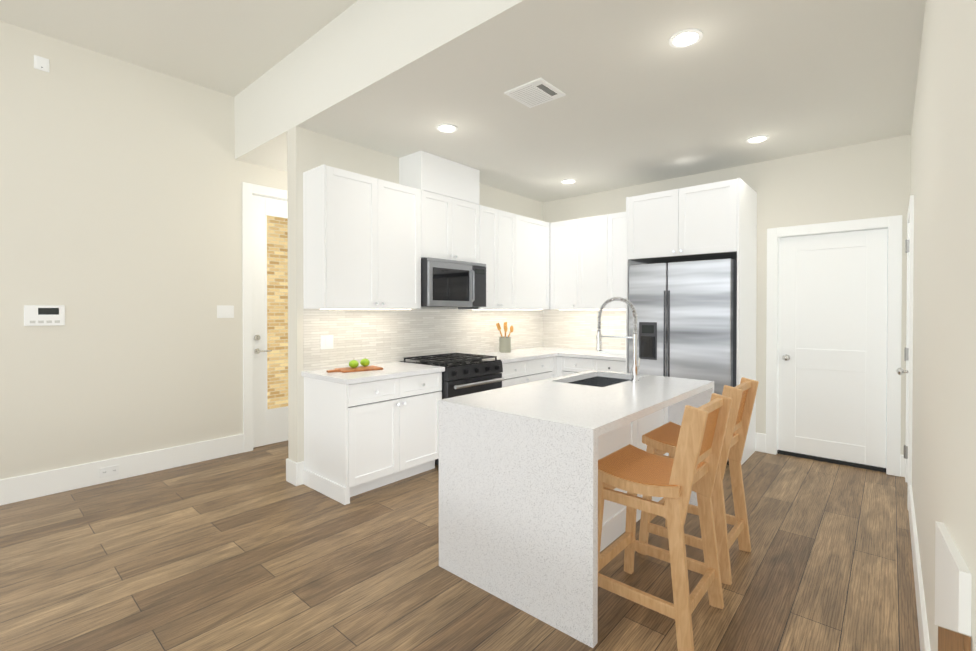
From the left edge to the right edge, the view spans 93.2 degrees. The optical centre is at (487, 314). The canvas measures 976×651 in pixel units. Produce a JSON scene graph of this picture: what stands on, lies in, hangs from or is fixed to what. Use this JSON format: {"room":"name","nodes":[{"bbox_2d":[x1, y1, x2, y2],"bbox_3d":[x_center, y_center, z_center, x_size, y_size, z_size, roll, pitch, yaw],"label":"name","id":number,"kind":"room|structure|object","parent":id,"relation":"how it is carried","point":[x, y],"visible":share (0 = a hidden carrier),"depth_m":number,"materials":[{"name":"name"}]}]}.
{"room":"kitchen","nodes":[
{"label":"kitchen","id":0,"kind":"room"},
{"bbox_2d":[0,21,283,479],"bbox_3d":[-2.994,-0.377,4.035,0.150,3.490,8.650,0,1,41],"label":"wall","id":1,"kind":"structure","parent":0,"point":[120,210],"depth_m":3.81,"materials":[{"name":"beige paint"}]},
{"bbox_2d":[34,55,49,71],"bbox_3d":[-3.360,-1.892,3.474,0.018,0.100,0.085,0,1,41],"label":"sensor","id":2,"kind":"object","parent":1,"relation":"attached to","point":[42,63],"visible":1,"depth_m":3.47,"materials":[{"name":"white plastic"}]},
{"bbox_2d":[24,305,64,325],"bbox_3d":[-3.354,0.005,3.493,0.024,0.155,0.225,0,1,41],"label":"thermostat","id":3,"kind":"object","parent":1,"relation":"attached to","point":[44,315],"visible":1,"depth_m":3.48,"materials":[{"name":"white plastic"}]},
{"bbox_2d":[100,465,118,477],"bbox_3d":[-3.101,1.281,3.781,0.008,0.078,0.125,0,1,41],"label":"electrical outlet plate","id":4,"kind":"object","parent":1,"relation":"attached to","point":[109,471],"visible":1,"depth_m":3.78,"materials":[{"name":"white plastic"}]},
{"bbox_2d":[0,434,243,505],"bbox_3d":[-4.102,1.288,2.657,0.016,0.185,5.095,0,1,41],"label":"baseboard","id":5,"kind":"structure","parent":1,"relation":"attached to","point":[29,486],"depth_m":3.81,"materials":[{"name":"white wood"}]},
{"bbox_2d":[217,305,233,317],"bbox_3d":[-2.529,-0.030,4.448,0.010,0.120,0.150,0,1,41],"label":"switch plate","id":6,"kind":"object","parent":1,"relation":"attached to","point":[225,311],"visible":1,"depth_m":4.45,"materials":[{"name":"white plastic"}]},
{"bbox_2d":[242,182,286,451],"bbox_3d":[-2.128,0.022,5.014,0.170,2.675,1.070,0,1,41],"label":"door frame","id":7,"kind":"structure","parent":1,"relation":"attached to","point":[248,189],"depth_m":4.59,"materials":[{"name":"white wood"}]},
{"bbox_2d":[252,195,287,447],"bbox_3d":[-2.115,0.067,5.003,0.103,2.574,0.882,0,1,41],"label":"entry door","id":8,"kind":"structure","parent":1,"relation":"in","point":[270,426],"depth_m":4.76,"materials":[{"name":"white wood"}]},
{"bbox_2d":[0,0,357,96],"bbox_3d":[-2.596,-2.152,0.601,5.250,0.120,6.030,0,1,41],"label":"ceiling","id":9,"kind":"structure","parent":0,"point":[233,48],"depth_m":3.42,"materials":[{"name":"white paint"}]},
{"bbox_2d":[284,126,543,462],"bbox_3d":[-0.450,-0.081,5.047,0.150,2.880,3.460,0,1,41],"label":"wall","id":10,"kind":"structure","parent":0,"point":[307,149],"depth_m":3.77,"materials":[{"name":"beige paint"}]},
{"bbox_2d":[286,458,303,483],"bbox_3d":[-0.514,1.266,5.111,0.016,0.185,3.486,0,1,41],"label":"baseboard","id":11,"kind":"structure","parent":10,"relation":"attached to","point":[294,470],"depth_m":3.72,"materials":[{"name":"white wood"}]},
{"bbox_2d":[303,164,386,309],"bbox_3d":[-1.190,-0.601,3.830,0.325,1.099,0.551,0,1,41],"label":"upper cabinet","id":12,"kind":"object","parent":10,"relation":"attached to","point":[369,242],"depth_m":3.68,"materials":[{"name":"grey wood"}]},
{"bbox_2d":[387,181,426,309],"bbox_3d":[-0.891,-0.604,4.172,0.325,1.099,0.594,0,1,41],"label":"upper cabinet","id":13,"kind":"object","parent":10,"relation":"attached to","point":[406,203],"depth_m":4.12,"materials":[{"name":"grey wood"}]},
{"bbox_2d":[303,309,542,370],"bbox_3d":[-0.371,0.192,5.023,0.003,0.505,3.415,0,1,41],"label":"tile backsplash","id":14,"kind":"structure","parent":10,"relation":"attached to","point":[378,336],"depth_m":4.54,"materials":[{"name":"white tile"}]},
{"bbox_2d":[320,335,332,349],"bbox_3d":[-1.356,0.230,3.888,0.010,0.118,0.118,0,1,41],"label":"outlet","id":15,"kind":"object","parent":14,"relation":"attached to","point":[326,341],"visible":1,"depth_m":3.88,"materials":[{"name":"white plastic"}]},
{"bbox_2d":[399,150,479,201],"bbox_3d":[-0.473,-1.336,4.644,0.325,0.357,0.798,0,1,41],"label":"soffit","id":16,"kind":"object","parent":10,"relation":"attached to","point":[429,171],"depth_m":4.43,"materials":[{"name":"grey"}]},
{"bbox_2d":[427,190,458,260],"bbox_3d":[-0.585,-0.845,4.520,0.325,0.623,0.460,0,1,41],"label":"upper cabinet","id":17,"kind":"object","parent":10,"relation":"attached to","point":[442,209],"depth_m":4.45,"materials":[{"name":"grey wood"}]},
{"bbox_2d":[421,257,485,306],"bbox_3d":[-0.419,-0.303,4.606,0.464,0.443,0.788,0,1,41],"label":"microwave","id":18,"kind":"object","parent":17,"relation":"attached to","point":[449,283],"visible":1,"depth_m":4.41,"materials":[{"name":"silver metal"}]},
{"bbox_2d":[459,198,482,263],"bbox_3d":[-0.360,-0.847,4.776,0.325,0.623,0.459,0,1,41],"label":"upper cabinet","id":19,"kind":"object","parent":10,"relation":"attached to","point":[470,213],"depth_m":4.75,"materials":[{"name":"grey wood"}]},
{"bbox_2d":[458,206,502,309],"bbox_3d":[-0.108,-0.612,5.068,0.325,1.099,0.431,0,1,41],"label":"upper cabinet","id":20,"kind":"object","parent":10,"relation":"attached to","point":[492,218],"depth_m":5.03,"materials":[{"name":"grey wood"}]},
{"bbox_2d":[503,211,510,309],"bbox_3d":[0.098,-0.614,5.302,0.325,1.099,0.430,0,1,41],"label":"upper cabinet","id":21,"kind":"object","parent":10,"relation":"attached to","point":[506,215],"depth_m":5.20,"materials":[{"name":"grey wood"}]},
{"bbox_2d":[511,213,550,309],"bbox_3d":[0.439,-0.617,5.647,0.386,1.099,0.783,0,1,41],"label":"upper cabinet","id":22,"kind":"object","parent":10,"relation":"attached to","point":[530,237],"depth_m":5.54,"materials":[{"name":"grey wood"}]},
{"bbox_2d":[0,440,919,650],"bbox_3d":[-1.404,1.416,1.995,5.250,0.060,9.650,0,1,41],"label":"floor","id":23,"kind":"structure","parent":0,"point":[254,550],"depth_m":2.46,"materials":[{"name":"brown wood"}]},
{"bbox_2d":[303,371,443,504],"bbox_3d":[-0.948,0.932,3.897,0.620,0.874,0.950,0,1,41],"label":"base cabinet","id":24,"kind":"object","parent":23,"relation":"on","point":[365,431],"depth_m":3.59,"materials":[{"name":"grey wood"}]},
{"bbox_2d":[301,363,444,386],"bbox_3d":[-0.940,0.475,3.874,0.657,0.039,0.971,0,1,41],"label":"countertop","id":25,"kind":"structure","parent":24,"relation":"on","point":[390,370],"depth_m":3.66,"materials":[{"name":"white stone"}]},
{"bbox_2d":[326,366,382,372],"bbox_3d":[-1.101,0.447,3.782,0.430,0.016,0.200,0,1,-37],"label":"cutting board","id":26,"kind":"object","parent":25,"relation":"on","point":[357,369],"visible":1,"depth_m":3.75,"materials":[{"name":"brown wood"}]},
{"bbox_2d":[349,360,358,367],"bbox_3d":[-1.107,0.400,3.806,0.080,0.079,0.080,0,1,41],"label":"apple","id":27,"kind":"object","parent":26,"relation":"on","point":[353,363],"visible":1,"depth_m":3.78,"materials":[{"name":"green food"}]},
{"bbox_2d":[360,359,369,365],"bbox_3d":[-1.044,0.399,3.917,0.080,0.079,0.080,0,1,41],"label":"apple","id":28,"kind":"object","parent":26,"relation":"on","point":[364,362],"visible":1,"depth_m":3.89,"materials":[{"name":"green food"}]},
{"bbox_2d":[400,353,503,464],"bbox_3d":[-0.331,0.888,4.500,0.731,0.952,0.756,0,1,41],"label":"range","id":29,"kind":"object","parent":23,"relation":"on","point":[463,374],"visible":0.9,"depth_m":4.28,"materials":[{"name":"black metal"}]},
{"bbox_2d":[501,359,532,386],"bbox_3d":[0.057,0.922,5.045,0.620,0.874,0.561,0,1,41],"label":"base cabinet","id":30,"kind":"object","parent":23,"relation":"on","point":[513,373],"depth_m":4.87,"materials":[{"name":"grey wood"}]},
{"bbox_2d":[467,351,556,362],"bbox_3d":[0.225,0.463,5.206,0.657,0.039,1.033,0,1,41],"label":"countertop","id":31,"kind":"structure","parent":30,"relation":"on","point":[514,356],"depth_m":5.17,"materials":[{"name":"white stone"}]},
{"bbox_2d":[496,322,512,352],"bbox_3d":[0.202,0.263,5.456,0.167,0.356,0.208,0,1,41],"label":"utensil crock","id":32,"kind":"object","parent":31,"relation":"on","point":[505,344],"visible":1,"depth_m":5.38,"materials":[{"name":"beige ceramic"}]},
{"bbox_2d":[533,359,548,380],"bbox_3d":[0.370,0.919,5.402,0.620,0.874,0.633,0,1,41],"label":"base cabinet","id":33,"kind":"object","parent":23,"relation":"on","point":[540,366],"depth_m":5.19,"materials":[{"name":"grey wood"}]},
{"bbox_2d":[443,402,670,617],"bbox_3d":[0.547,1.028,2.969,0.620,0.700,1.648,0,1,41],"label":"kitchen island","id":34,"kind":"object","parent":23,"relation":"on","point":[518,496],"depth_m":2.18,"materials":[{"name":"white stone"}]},
{"bbox_2d":[596,296,639,382],"bbox_3d":[0.925,0.164,3.268,0.324,0.591,0.110,0,1,41],"label":"faucet","id":35,"kind":"object","parent":34,"relation":"on","point":[635,367],"visible":1,"depth_m":3.19,"materials":[{"name":"silver metal"}]},
{"bbox_2d":[557,355,596,376],"bbox_3d":[1.186,0.918,5.475,0.553,0.874,0.689,0,1,41],"label":"base cabinet","id":36,"kind":"object","parent":23,"relation":"on","point":[566,364],"depth_m":5.29,"materials":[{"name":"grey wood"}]},
{"bbox_2d":[517,347,625,362],"bbox_3d":[1.102,0.460,5.564,1.505,0.039,0.660,0,1,41],"label":"countertop","id":37,"kind":"structure","parent":36,"relation":"on","point":[621,358],"depth_m":5.33,"materials":[{"name":"white stone"}]},
{"bbox_2d":[597,359,625,372],"bbox_3d":[1.503,0.920,5.243,0.474,0.874,0.620,0,1,41],"label":"base cabinet","id":38,"kind":"object","parent":23,"relation":"on","point":[611,365],"depth_m":4.98,"materials":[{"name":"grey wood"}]},
{"bbox_2d":[598,393,732,650],"bbox_3d":[0.798,0.878,2.156,0.532,1.020,0.462,0,1,41],"label":"stool","id":39,"kind":"object","parent":23,"relation":"on","point":[677,480],"visible":0.88,"depth_m":2.07,"materials":[{"name":"brown wood"}]},
{"bbox_2d":[629,258,736,464],"bbox_3d":[2.030,0.427,4.674,0.950,1.870,0.716,0,1,41],"label":"fridge","id":40,"kind":"object","parent":23,"relation":"on","point":[686,311],"visible":0.48,"depth_m":4.34,"materials":[{"name":"grey metal"}]},
{"bbox_2d":[626,178,756,464],"bbox_3d":[2.047,0.072,4.690,1.060,2.580,0.725,0,1,41],"label":"surround","id":41,"kind":"object","parent":23,"relation":"on","point":[714,220],"visible":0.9,"depth_m":4.39,"materials":[{"name":"white wood"}]},
{"bbox_2d":[638,377,758,584],"bbox_3d":[1.218,0.873,2.666,0.532,1.020,0.462,0,1,41],"label":"stool","id":42,"kind":"object","parent":23,"relation":"on","point":[662,440],"visible":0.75,"depth_m":2.63,"materials":[{"name":"brown wood"}]},
{"bbox_2d":[935,521,971,650],"bbox_3d":[1.055,0.929,1.058,0.016,0.931,0.585,0,1,41],"label":"stairs","id":43,"kind":"structure","parent":23,"relation":"on","point":[953,579],"depth_m":0.97,"materials":[{"name":"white wood"}]},
{"bbox_2d":[234,0,925,201],"bbox_3d":[0.581,-1.879,4.235,5.250,0.730,3.620,0,1,41],"label":"ceiling","id":44,"kind":"structure","parent":0,"point":[642,101],"depth_m":3.14,"materials":[{"name":"white paint"}]},
{"bbox_2d":[436,124,457,132],"bbox_3d":[-0.330,-1.504,3.721,0.170,0.009,0.170,0,1,41],"label":"recessed light","id":45,"kind":"object","parent":44,"relation":"attached to","point":[447,128],"visible":0.96,"depth_m":3.71,"materials":[{"name":"white"}]},
{"bbox_2d":[504,78,565,107],"bbox_3d":[0.319,-1.497,3.126,0.300,0.013,0.300,0,1,41],"label":"air vent grille","id":46,"kind":"object","parent":44,"relation":"attached to","point":[535,92],"visible":1,"depth_m":3.11,"materials":[{"name":"white"}]},
{"bbox_2d":[561,179,575,183],"bbox_3d":[0.914,-1.518,5.249,0.170,0.009,0.170,0,1,41],"label":"recessed light","id":47,"kind":"object","parent":44,"relation":"attached to","point":[567,181],"visible":0.98,"depth_m":5.24,"materials":[{"name":"white"}]},
{"bbox_2d":[669,28,702,47],"bbox_3d":[1.069,-1.493,2.496,0.170,0.009,0.170,0,1,41],"label":"recessed light","id":48,"kind":"object","parent":44,"relation":"attached to","point":[684,38],"visible":1,"depth_m":2.49,"materials":[{"name":"white plastic"}]},
{"bbox_2d":[746,135,768,142],"bbox_3d":[2.311,-1.506,3.961,0.170,0.009,0.170,0,1,41],"label":"recessed light","id":49,"kind":"object","parent":44,"relation":"attached to","point":[758,139],"visible":0.98,"depth_m":3.95,"materials":[{"name":"white plastic"}]},
{"bbox_2d":[544,135,907,454],"bbox_3d":[1.724,-0.085,5.557,4.950,2.880,0.150,0,1,41],"label":"wall","id":50,"kind":"structure","parent":0,"point":[866,180],"depth_m":4.35,"materials":[{"name":"beige paint"}]},
{"bbox_2d":[551,218,582,309],"bbox_3d":[1.034,-0.618,5.796,0.474,1.099,0.386,0,1,41],"label":"upper cabinet","id":51,"kind":"object","parent":50,"relation":"attached to","point":[566,236],"depth_m":5.68,"materials":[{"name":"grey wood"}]},
{"bbox_2d":[543,310,625,349],"bbox_3d":[1.330,0.185,5.802,1.479,0.505,0.003,0,1,41],"label":"tile backsplash","id":52,"kind":"structure","parent":50,"relation":"attached to","point":[577,329],"depth_m":5.91,"materials":[{"name":"white tile"}]},
{"bbox_2d":[583,214,610,309],"bbox_3d":[1.334,-0.616,5.573,0.515,1.099,0.325,0,1,41],"label":"upper cabinet","id":53,"kind":"object","parent":50,"relation":"attached to","point":[596,229],"depth_m":5.42,"materials":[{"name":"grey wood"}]},
{"bbox_2d":[611,212,625,309],"bbox_3d":[1.607,-0.614,5.334,0.455,1.099,0.325,0,1,41],"label":"upper cabinet","id":54,"kind":"object","parent":50,"relation":"attached to","point":[618,220],"depth_m":5.24,"materials":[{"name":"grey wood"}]},
{"bbox_2d":[778,229,887,467],"bbox_3d":[3.146,0.291,4.255,0.804,2.082,0.120,0,1,41],"label":"pantry door","id":55,"kind":"structure","parent":50,"relation":"in","point":[832,381],"depth_m":4.25,"materials":[{"name":"white wood"}]},
{"bbox_2d":[766,195,913,507],"bbox_3d":[2.965,0.264,3.896,1.190,2.210,1.020,0,1,41],"label":"door frame","id":56,"kind":"structure","parent":50,"relation":"attached to","point":[892,225],"depth_m":3.94,"materials":[{"name":"white wood"}]},
{"bbox_2d":[904,0,975,650],"bbox_3d":[0.844,-0.347,0.677,0.150,3.490,8.650,0,1,41],"label":"wall","id":57,"kind":"structure","parent":0,"point":[942,138],"depth_m":1.32,"materials":[{"name":"beige paint"}]},
{"bbox_2d":[896,239,908,458],"bbox_3d":[3.213,0.308,3.537,0.125,2.104,0.620,0,1,41],"label":"closet door","id":58,"kind":"structure","parent":57,"relation":"in","point":[900,371],"depth_m":3.75,"materials":[{"name":"white metal"}]},
{"bbox_2d":[908,485,930,650],"bbox_3d":[0.446,1.308,0.362,0.016,0.185,7.630,0,1,41],"label":"baseboard","id":59,"kind":"structure","parent":57,"relation":"attached to","point":[924,640],"depth_m":2.12,"materials":[{"name":"white wood"}]},
{"label":"outside","id":60,"kind":"structure","parent":0,"visible":0},
{"bbox_2d":[267,215,287,408],"bbox_3d":[-2.978,-0.221,6.181,0.150,3.260,5.500,0,1,41],"label":"brick wall","id":61,"kind":"structure","parent":60,"point":[279,312],"depth_m":6.22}
]}

